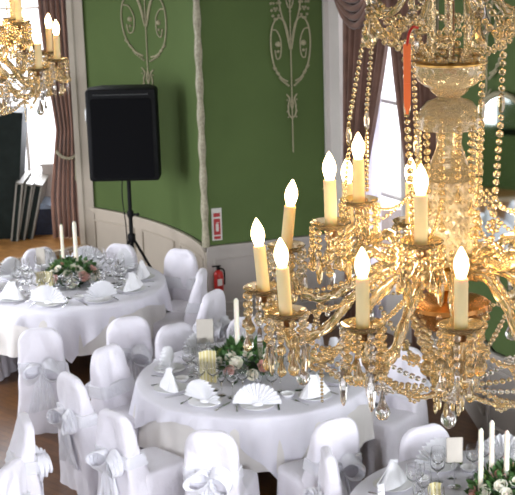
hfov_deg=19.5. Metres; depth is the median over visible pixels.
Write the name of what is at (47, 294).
napkin
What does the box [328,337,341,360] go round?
napkin
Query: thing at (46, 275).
wine glass
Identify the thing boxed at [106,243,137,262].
covered chair
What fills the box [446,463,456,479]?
champagne flute
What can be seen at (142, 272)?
napkin
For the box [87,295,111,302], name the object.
dinner plate
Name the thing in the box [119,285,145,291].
dinner plate
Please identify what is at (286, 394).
dish
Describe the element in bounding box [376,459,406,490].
napkin
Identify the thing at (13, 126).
flight case
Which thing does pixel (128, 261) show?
napkin
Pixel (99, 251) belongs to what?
wine glass
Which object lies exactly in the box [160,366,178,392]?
napkin
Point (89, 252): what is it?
wine glass
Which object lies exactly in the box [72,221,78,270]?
taper candle
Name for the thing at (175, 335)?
covered chair
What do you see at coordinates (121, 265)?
wine glass
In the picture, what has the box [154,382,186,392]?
dinner plate
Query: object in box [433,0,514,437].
wall
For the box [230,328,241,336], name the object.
wine glass
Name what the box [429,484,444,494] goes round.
candle holder
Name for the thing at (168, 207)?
wall
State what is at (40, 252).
menu card
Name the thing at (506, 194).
wall mirror
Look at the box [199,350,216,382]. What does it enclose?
booklet
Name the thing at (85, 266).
flower arrangement
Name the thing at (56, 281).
champagne flute
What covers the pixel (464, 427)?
floor
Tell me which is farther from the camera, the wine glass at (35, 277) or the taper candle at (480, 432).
the wine glass at (35, 277)
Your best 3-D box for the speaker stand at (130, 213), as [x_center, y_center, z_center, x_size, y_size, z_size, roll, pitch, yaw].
[-1.301,-0.088,16.117,0.896,1.608,0.855,-2,14,0]
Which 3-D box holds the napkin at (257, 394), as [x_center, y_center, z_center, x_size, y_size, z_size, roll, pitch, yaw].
[-0.003,1.082,11.122,0.365,0.175,0.086,0,15,6]
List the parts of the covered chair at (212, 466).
sash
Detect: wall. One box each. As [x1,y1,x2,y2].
[82,0,228,292]
[191,0,327,310]
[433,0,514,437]
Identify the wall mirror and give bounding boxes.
[471,91,514,250]
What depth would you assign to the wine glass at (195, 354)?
11.68 m
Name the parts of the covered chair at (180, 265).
sash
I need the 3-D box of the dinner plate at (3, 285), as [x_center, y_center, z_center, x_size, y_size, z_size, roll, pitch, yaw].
[-2.512,0.386,14.491,0.256,0.018,0.256,-4,15,-8]
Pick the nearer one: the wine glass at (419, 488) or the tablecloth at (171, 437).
the wine glass at (419, 488)
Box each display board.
[11,170,30,240]
[19,172,40,239]
[25,173,48,238]
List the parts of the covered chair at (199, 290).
sash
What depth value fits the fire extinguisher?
15.49 m
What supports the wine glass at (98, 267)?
on the tablecloth at (75, 318)
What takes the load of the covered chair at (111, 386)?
on the floor
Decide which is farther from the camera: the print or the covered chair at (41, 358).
the print
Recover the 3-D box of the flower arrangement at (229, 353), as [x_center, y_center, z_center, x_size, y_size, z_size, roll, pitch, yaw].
[-0.107,0.847,11.867,0.647,0.299,0.650,-2,14,0]
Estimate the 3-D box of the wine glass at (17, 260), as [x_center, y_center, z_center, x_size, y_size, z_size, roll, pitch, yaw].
[-2.322,0.222,14.685,0.100,0.230,0.100,-2,14,0]
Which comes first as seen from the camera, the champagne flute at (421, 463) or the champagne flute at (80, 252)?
the champagne flute at (421, 463)
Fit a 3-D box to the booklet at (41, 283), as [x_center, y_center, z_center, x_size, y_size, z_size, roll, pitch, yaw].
[-2.036,0.324,14.331,0.156,0.193,0.046,-2,15,-3]
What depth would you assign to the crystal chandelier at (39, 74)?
6.86 m
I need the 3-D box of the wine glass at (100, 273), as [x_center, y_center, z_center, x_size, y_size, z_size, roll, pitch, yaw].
[-1.476,0.323,14.190,0.100,0.230,0.100,-2,14,0]
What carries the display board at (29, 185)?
on the stage platform
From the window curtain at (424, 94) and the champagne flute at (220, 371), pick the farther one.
the window curtain at (424, 94)
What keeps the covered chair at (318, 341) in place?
on the floor
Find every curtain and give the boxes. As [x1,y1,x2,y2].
[38,0,79,237]
[334,0,389,318]
[365,99,381,318]
[386,0,438,353]
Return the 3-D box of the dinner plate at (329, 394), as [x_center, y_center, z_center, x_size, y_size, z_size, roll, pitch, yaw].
[0.432,1.117,11.314,0.256,0.018,0.256,-14,19,-39]
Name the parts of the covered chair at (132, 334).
sash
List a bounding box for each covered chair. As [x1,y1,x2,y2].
[0,355,17,380]
[0,457,30,494]
[5,412,52,494]
[17,327,69,434]
[23,247,56,267]
[46,371,143,494]
[85,343,134,419]
[85,408,184,494]
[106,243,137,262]
[106,316,152,382]
[151,268,206,361]
[152,322,193,362]
[163,248,198,310]
[183,430,259,494]
[192,289,230,342]
[227,316,265,332]
[277,417,365,494]
[296,322,323,344]
[303,446,347,494]
[339,337,377,383]
[360,346,431,477]
[398,423,448,461]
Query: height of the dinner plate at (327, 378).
0.018 m
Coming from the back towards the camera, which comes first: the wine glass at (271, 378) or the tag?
the wine glass at (271, 378)
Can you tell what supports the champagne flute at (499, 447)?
on the table overlay
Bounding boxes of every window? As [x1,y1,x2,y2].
[0,6,50,174]
[381,98,406,293]
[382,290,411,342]
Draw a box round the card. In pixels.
[196,319,213,342]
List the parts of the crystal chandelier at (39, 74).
drip dish, arm, drip dish, arm, arm bead chain, drip dish, arm, bulb, arm bead chain, arm, arm bead chain, arm, bulb, drip dish, bulb, drip dish, bulb, drip dish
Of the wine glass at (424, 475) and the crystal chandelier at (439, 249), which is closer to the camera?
the crystal chandelier at (439, 249)
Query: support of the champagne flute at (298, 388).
on the tablecloth at (260, 432)
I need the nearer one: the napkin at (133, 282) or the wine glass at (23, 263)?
the napkin at (133, 282)
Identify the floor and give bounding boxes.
[0,210,478,494]
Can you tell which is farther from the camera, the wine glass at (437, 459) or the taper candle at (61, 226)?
the taper candle at (61, 226)
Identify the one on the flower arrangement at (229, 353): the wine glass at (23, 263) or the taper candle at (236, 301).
the taper candle at (236, 301)
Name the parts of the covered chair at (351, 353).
seat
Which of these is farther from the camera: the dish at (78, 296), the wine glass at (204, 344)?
the dish at (78, 296)
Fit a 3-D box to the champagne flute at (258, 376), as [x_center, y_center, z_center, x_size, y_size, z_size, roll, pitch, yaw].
[0.009,1.030,11.319,0.068,0.210,0.068,-2,14,0]
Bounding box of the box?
[40,159,53,196]
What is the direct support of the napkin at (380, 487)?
on the dinner plate
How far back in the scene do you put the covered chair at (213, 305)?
13.53 m
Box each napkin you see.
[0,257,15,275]
[0,281,24,299]
[29,285,65,303]
[35,250,55,267]
[78,245,103,261]
[83,280,116,300]
[118,249,135,266]
[123,272,143,291]
[136,259,149,279]
[157,346,173,372]
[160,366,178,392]
[181,332,198,354]
[184,379,220,404]
[233,383,280,405]
[242,329,256,338]
[299,373,329,398]
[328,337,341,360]
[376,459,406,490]
[377,484,384,494]
[414,437,445,464]
[488,434,514,460]
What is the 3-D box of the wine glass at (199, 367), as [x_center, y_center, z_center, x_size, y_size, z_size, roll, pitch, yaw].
[-0.445,0.986,11.507,0.100,0.230,0.100,-2,14,0]
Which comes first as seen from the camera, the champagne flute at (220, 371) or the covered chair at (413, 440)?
the covered chair at (413, 440)
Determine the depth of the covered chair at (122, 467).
10.72 m
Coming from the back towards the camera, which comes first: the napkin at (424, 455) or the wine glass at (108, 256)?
the wine glass at (108, 256)
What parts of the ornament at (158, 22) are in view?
stem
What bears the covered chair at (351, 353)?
on the floor
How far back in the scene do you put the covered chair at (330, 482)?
9.76 m
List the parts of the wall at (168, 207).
panel moulding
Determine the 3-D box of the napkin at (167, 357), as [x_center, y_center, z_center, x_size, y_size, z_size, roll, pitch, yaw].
[-0.712,0.881,11.984,0.086,0.175,0.365,2,15,13]
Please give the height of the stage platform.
0.410 m
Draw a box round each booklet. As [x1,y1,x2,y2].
[37,271,52,286]
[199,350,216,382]
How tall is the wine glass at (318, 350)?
0.230 m
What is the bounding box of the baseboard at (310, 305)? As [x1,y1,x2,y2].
[226,301,328,320]
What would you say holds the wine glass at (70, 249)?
on the tablecloth at (75, 318)
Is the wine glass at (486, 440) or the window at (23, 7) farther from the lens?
the window at (23, 7)
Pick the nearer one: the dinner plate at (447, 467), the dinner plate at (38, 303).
the dinner plate at (447, 467)
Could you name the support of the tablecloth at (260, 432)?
on the tablecloth at (171, 437)
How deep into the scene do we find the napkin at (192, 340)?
12.29 m
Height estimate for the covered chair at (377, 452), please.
0.940 m
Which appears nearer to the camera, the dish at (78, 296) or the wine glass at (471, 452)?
the wine glass at (471, 452)
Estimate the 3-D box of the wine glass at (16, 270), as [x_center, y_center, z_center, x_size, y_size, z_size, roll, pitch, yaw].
[-2.300,0.301,14.377,0.100,0.230,0.100,-2,14,0]
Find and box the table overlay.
[350,451,514,494]
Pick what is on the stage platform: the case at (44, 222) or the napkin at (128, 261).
the case at (44, 222)
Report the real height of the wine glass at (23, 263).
0.230 m
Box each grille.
[90,98,154,178]
[92,93,147,95]
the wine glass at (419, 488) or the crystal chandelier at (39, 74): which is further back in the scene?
the wine glass at (419, 488)
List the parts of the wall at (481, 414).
panel moulding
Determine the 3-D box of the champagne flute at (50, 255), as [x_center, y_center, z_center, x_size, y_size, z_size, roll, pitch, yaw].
[-2.063,0.145,14.989,0.068,0.210,0.068,-2,14,0]
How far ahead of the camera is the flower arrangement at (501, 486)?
9.25 m
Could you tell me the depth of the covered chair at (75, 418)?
11.46 m
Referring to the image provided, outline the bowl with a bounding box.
[244,361,258,369]
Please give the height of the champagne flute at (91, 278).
0.210 m
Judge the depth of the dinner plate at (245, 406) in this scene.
11.11 m
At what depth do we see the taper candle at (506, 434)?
9.23 m
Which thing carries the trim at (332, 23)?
attached to the wall at (262, 162)
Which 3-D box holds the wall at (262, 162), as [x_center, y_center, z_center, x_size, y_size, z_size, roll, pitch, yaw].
[0.037,-2.475,15.153,1.389,6.600,0.255,-6,15,-16]
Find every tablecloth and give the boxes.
[0,260,172,362]
[0,304,167,357]
[129,340,378,478]
[133,404,375,472]
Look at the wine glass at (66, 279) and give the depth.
14.02 m
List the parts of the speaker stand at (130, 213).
leg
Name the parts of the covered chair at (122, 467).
sash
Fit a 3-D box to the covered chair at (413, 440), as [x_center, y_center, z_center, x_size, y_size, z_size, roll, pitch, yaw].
[1.235,1.712,10.110,0.519,0.950,0.716,-9,16,-25]
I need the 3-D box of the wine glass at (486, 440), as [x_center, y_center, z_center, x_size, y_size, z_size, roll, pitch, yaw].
[1.479,1.368,9.800,0.100,0.230,0.100,-2,14,0]
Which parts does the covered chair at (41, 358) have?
sash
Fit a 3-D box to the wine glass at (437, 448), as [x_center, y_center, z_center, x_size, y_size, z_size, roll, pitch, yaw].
[1.167,1.403,9.702,0.100,0.230,0.100,-2,14,0]
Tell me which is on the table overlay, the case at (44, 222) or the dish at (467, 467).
the dish at (467, 467)
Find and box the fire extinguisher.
[212,265,224,290]
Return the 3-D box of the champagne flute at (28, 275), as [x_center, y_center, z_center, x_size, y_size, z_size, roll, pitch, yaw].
[-2.155,0.352,14.202,0.068,0.210,0.068,-2,14,0]
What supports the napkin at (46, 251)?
on the dinner plate
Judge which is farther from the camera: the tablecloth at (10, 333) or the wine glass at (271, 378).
the tablecloth at (10, 333)
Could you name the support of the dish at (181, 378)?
on the tablecloth at (260, 432)
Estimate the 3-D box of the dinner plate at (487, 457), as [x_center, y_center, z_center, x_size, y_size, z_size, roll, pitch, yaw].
[1.646,1.423,9.986,0.256,0.018,0.256,2,15,14]
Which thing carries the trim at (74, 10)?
attached to the wall at (168, 207)
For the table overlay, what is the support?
on the tablecloth
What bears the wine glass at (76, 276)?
on the tablecloth at (75, 318)
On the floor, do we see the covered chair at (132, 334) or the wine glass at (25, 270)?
the covered chair at (132, 334)
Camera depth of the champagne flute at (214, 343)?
12.13 m
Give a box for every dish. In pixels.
[73,294,83,299]
[175,375,188,381]
[281,390,294,397]
[460,463,476,472]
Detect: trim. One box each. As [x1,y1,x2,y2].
[66,0,94,246]
[193,0,209,247]
[322,0,344,315]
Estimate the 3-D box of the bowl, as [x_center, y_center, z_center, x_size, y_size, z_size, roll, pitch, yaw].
[-0.100,0.961,11.899,0.260,0.060,0.260,-2,15,0]
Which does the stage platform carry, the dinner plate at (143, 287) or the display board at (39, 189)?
the display board at (39, 189)
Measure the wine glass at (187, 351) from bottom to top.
0.230 m
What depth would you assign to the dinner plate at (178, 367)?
12.01 m
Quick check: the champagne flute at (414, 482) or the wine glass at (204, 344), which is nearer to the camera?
the champagne flute at (414, 482)
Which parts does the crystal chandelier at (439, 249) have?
bulb, drip dish, bulb, drip dish, drip dish, bulb, bulb, drip dish, arm, arm bead chain, bulb, arm, arm bead chain, arm, long bead chain, arm bead chain, bulb, drip dish, bulb, drip dish, long bead chain, arm, arm bead chain, arm, crown bead chain, crown bead chain, arm, arm bead chain, drip dish, long bead chain, bulb, long bead chain, bulb, drip dish, crown bead chain, arm, finial stem, hanging rod, lamp shade, lamp shade, arm bead chain, arm, drip dish, bulb, crown bead chain, long bead chain, arm bead chain, arm, arm, arm, arm, arm bead chain, long bead chain, arm, arm bead chain, crown bead chain, crown bead chain, arm bead chain, arm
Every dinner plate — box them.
[0,283,6,289]
[0,295,25,301]
[35,301,60,306]
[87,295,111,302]
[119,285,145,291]
[136,273,154,279]
[153,363,184,373]
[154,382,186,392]
[188,397,221,406]
[240,404,274,410]
[298,391,331,400]
[324,374,353,383]
[373,477,412,491]
[425,460,457,471]
[485,456,513,464]
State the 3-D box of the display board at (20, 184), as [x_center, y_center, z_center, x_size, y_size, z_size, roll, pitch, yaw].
[-2.844,-0.504,18.047,0.198,0.722,0.710,-2,14,0]
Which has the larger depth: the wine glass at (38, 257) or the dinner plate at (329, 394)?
the wine glass at (38, 257)
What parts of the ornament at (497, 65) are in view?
stem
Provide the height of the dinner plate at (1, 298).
0.018 m
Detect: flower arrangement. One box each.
[42,254,97,287]
[212,335,277,383]
[463,458,514,494]
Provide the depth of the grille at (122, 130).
15.52 m
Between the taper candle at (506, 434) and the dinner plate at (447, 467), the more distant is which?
the dinner plate at (447, 467)
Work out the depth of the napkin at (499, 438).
9.97 m
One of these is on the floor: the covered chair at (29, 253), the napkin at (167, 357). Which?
the covered chair at (29, 253)
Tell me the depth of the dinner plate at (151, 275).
14.68 m
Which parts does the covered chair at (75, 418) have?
sash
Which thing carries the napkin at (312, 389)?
on the dinner plate at (329, 394)
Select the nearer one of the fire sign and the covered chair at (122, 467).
the covered chair at (122, 467)
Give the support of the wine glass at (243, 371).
on the tablecloth at (260, 432)
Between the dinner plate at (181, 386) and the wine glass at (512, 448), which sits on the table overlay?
the wine glass at (512, 448)
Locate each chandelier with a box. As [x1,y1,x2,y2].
[0,0,71,121]
[242,0,514,428]
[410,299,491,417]
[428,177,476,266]
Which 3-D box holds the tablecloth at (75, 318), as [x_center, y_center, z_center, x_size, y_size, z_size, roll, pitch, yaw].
[-1.820,0.589,14.650,2.003,0.489,2.001,-2,14,0]
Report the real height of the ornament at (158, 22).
2.516 m
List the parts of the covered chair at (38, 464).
sash, seat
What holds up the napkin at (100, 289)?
on the dinner plate at (107, 298)
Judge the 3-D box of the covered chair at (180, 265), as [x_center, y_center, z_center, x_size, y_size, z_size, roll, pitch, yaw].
[-0.856,0.523,14.954,0.519,0.950,0.716,6,17,29]
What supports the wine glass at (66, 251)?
on the tablecloth at (75, 318)
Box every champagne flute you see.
[26,273,31,295]
[47,251,53,262]
[53,276,59,287]
[78,249,82,257]
[88,273,94,284]
[112,266,118,287]
[191,359,195,379]
[210,336,215,350]
[217,368,225,396]
[254,370,262,383]
[294,363,302,390]
[412,481,421,491]
[416,460,424,467]
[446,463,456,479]
[495,443,503,459]
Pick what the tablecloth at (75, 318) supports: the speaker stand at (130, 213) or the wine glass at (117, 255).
the wine glass at (117, 255)
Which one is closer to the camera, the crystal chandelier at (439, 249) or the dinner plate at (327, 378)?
the crystal chandelier at (439, 249)
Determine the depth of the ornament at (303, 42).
15.25 m
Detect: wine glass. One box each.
[12,266,22,289]
[15,258,24,282]
[19,260,29,284]
[22,267,32,292]
[31,272,40,287]
[34,254,40,271]
[41,271,50,284]
[59,249,68,256]
[61,273,71,299]
[65,247,73,256]
[71,271,81,294]
[85,248,94,260]
[95,247,103,265]
[96,269,105,280]
[97,266,106,275]
[104,252,113,276]
[109,259,119,283]
[115,253,124,277]
[115,261,124,285]
[182,347,193,377]
[191,351,199,379]
[193,360,205,378]
[196,338,206,348]
[198,339,210,350]
[206,360,218,391]
[223,331,234,342]
[226,367,238,398]
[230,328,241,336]
[236,364,248,387]
[265,366,277,387]
[275,361,286,392]
[313,344,323,374]
[406,462,420,482]
[413,483,428,494]
[416,468,431,485]
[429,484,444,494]
[430,445,445,482]
[430,452,444,481]
[465,443,477,480]
[477,438,488,470]
[510,444,514,461]
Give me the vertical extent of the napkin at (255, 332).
0.164 m
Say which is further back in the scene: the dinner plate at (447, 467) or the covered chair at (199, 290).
the covered chair at (199, 290)
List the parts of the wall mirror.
frame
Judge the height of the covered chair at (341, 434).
0.940 m
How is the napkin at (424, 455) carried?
on the dinner plate at (447, 467)
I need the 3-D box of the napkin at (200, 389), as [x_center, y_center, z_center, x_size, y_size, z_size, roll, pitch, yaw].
[-0.399,1.068,11.224,0.365,0.175,0.086,12,20,43]
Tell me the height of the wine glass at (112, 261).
0.230 m
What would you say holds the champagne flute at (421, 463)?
on the table overlay
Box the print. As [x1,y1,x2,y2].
[213,213,220,238]
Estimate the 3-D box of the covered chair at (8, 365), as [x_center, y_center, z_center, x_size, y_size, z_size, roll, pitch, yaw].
[-2.633,0.767,14.265,0.514,0.930,0.710,3,15,18]
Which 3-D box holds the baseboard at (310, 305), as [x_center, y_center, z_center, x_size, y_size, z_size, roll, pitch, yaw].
[0.166,0.680,15.863,1.389,0.130,0.030,-6,15,-16]
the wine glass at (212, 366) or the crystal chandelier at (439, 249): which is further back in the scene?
the wine glass at (212, 366)
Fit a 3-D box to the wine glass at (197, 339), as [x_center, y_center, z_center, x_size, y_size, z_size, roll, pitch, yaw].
[-0.443,0.832,12.102,0.100,0.230,0.100,-2,14,0]
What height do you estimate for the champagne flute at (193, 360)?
0.210 m
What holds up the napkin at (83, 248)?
on the dinner plate
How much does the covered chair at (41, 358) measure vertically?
0.930 m
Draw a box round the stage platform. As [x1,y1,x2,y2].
[0,235,88,267]
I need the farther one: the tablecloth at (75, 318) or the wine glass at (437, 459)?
the tablecloth at (75, 318)
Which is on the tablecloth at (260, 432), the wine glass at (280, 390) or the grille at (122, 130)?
the wine glass at (280, 390)
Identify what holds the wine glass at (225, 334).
on the tablecloth at (260, 432)
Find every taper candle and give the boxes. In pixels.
[60,224,65,269]
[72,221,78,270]
[234,298,240,356]
[478,428,483,488]
[489,420,494,488]
[504,430,509,479]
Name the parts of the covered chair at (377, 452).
sash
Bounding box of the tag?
[403,25,418,114]
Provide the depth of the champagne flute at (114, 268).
14.34 m
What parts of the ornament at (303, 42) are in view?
stem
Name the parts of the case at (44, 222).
lid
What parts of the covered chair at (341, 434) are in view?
sash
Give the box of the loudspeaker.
[85,84,161,181]
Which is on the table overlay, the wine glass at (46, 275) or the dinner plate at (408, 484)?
the dinner plate at (408, 484)
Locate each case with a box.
[0,106,27,238]
[35,197,52,234]
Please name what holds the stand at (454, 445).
on the table overlay
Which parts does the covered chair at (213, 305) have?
sash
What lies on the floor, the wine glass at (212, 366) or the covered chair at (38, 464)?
the covered chair at (38, 464)
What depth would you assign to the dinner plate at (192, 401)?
11.22 m
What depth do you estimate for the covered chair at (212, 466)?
10.21 m
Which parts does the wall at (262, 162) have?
panel moulding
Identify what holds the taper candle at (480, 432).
in the flower arrangement at (501, 486)
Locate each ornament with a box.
[120,0,166,84]
[269,0,310,151]
[472,0,504,98]
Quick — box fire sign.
[211,208,221,240]
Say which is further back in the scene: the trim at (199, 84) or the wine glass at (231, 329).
the trim at (199, 84)
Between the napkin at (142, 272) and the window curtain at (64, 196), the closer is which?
the napkin at (142, 272)
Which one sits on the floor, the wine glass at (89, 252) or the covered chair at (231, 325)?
the covered chair at (231, 325)
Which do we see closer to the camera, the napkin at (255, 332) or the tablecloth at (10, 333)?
the napkin at (255, 332)
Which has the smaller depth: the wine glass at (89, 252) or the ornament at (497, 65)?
the ornament at (497, 65)
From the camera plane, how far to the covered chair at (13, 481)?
9.80 m
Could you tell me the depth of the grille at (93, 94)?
15.41 m
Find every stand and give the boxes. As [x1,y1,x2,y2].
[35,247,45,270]
[121,181,151,267]
[446,437,462,489]
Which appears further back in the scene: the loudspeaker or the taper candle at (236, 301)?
the loudspeaker
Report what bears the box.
on the stage platform
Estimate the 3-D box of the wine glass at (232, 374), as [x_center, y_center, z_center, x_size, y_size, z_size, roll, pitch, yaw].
[-0.190,1.024,11.327,0.100,0.230,0.100,-2,14,0]
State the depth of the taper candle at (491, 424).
9.31 m

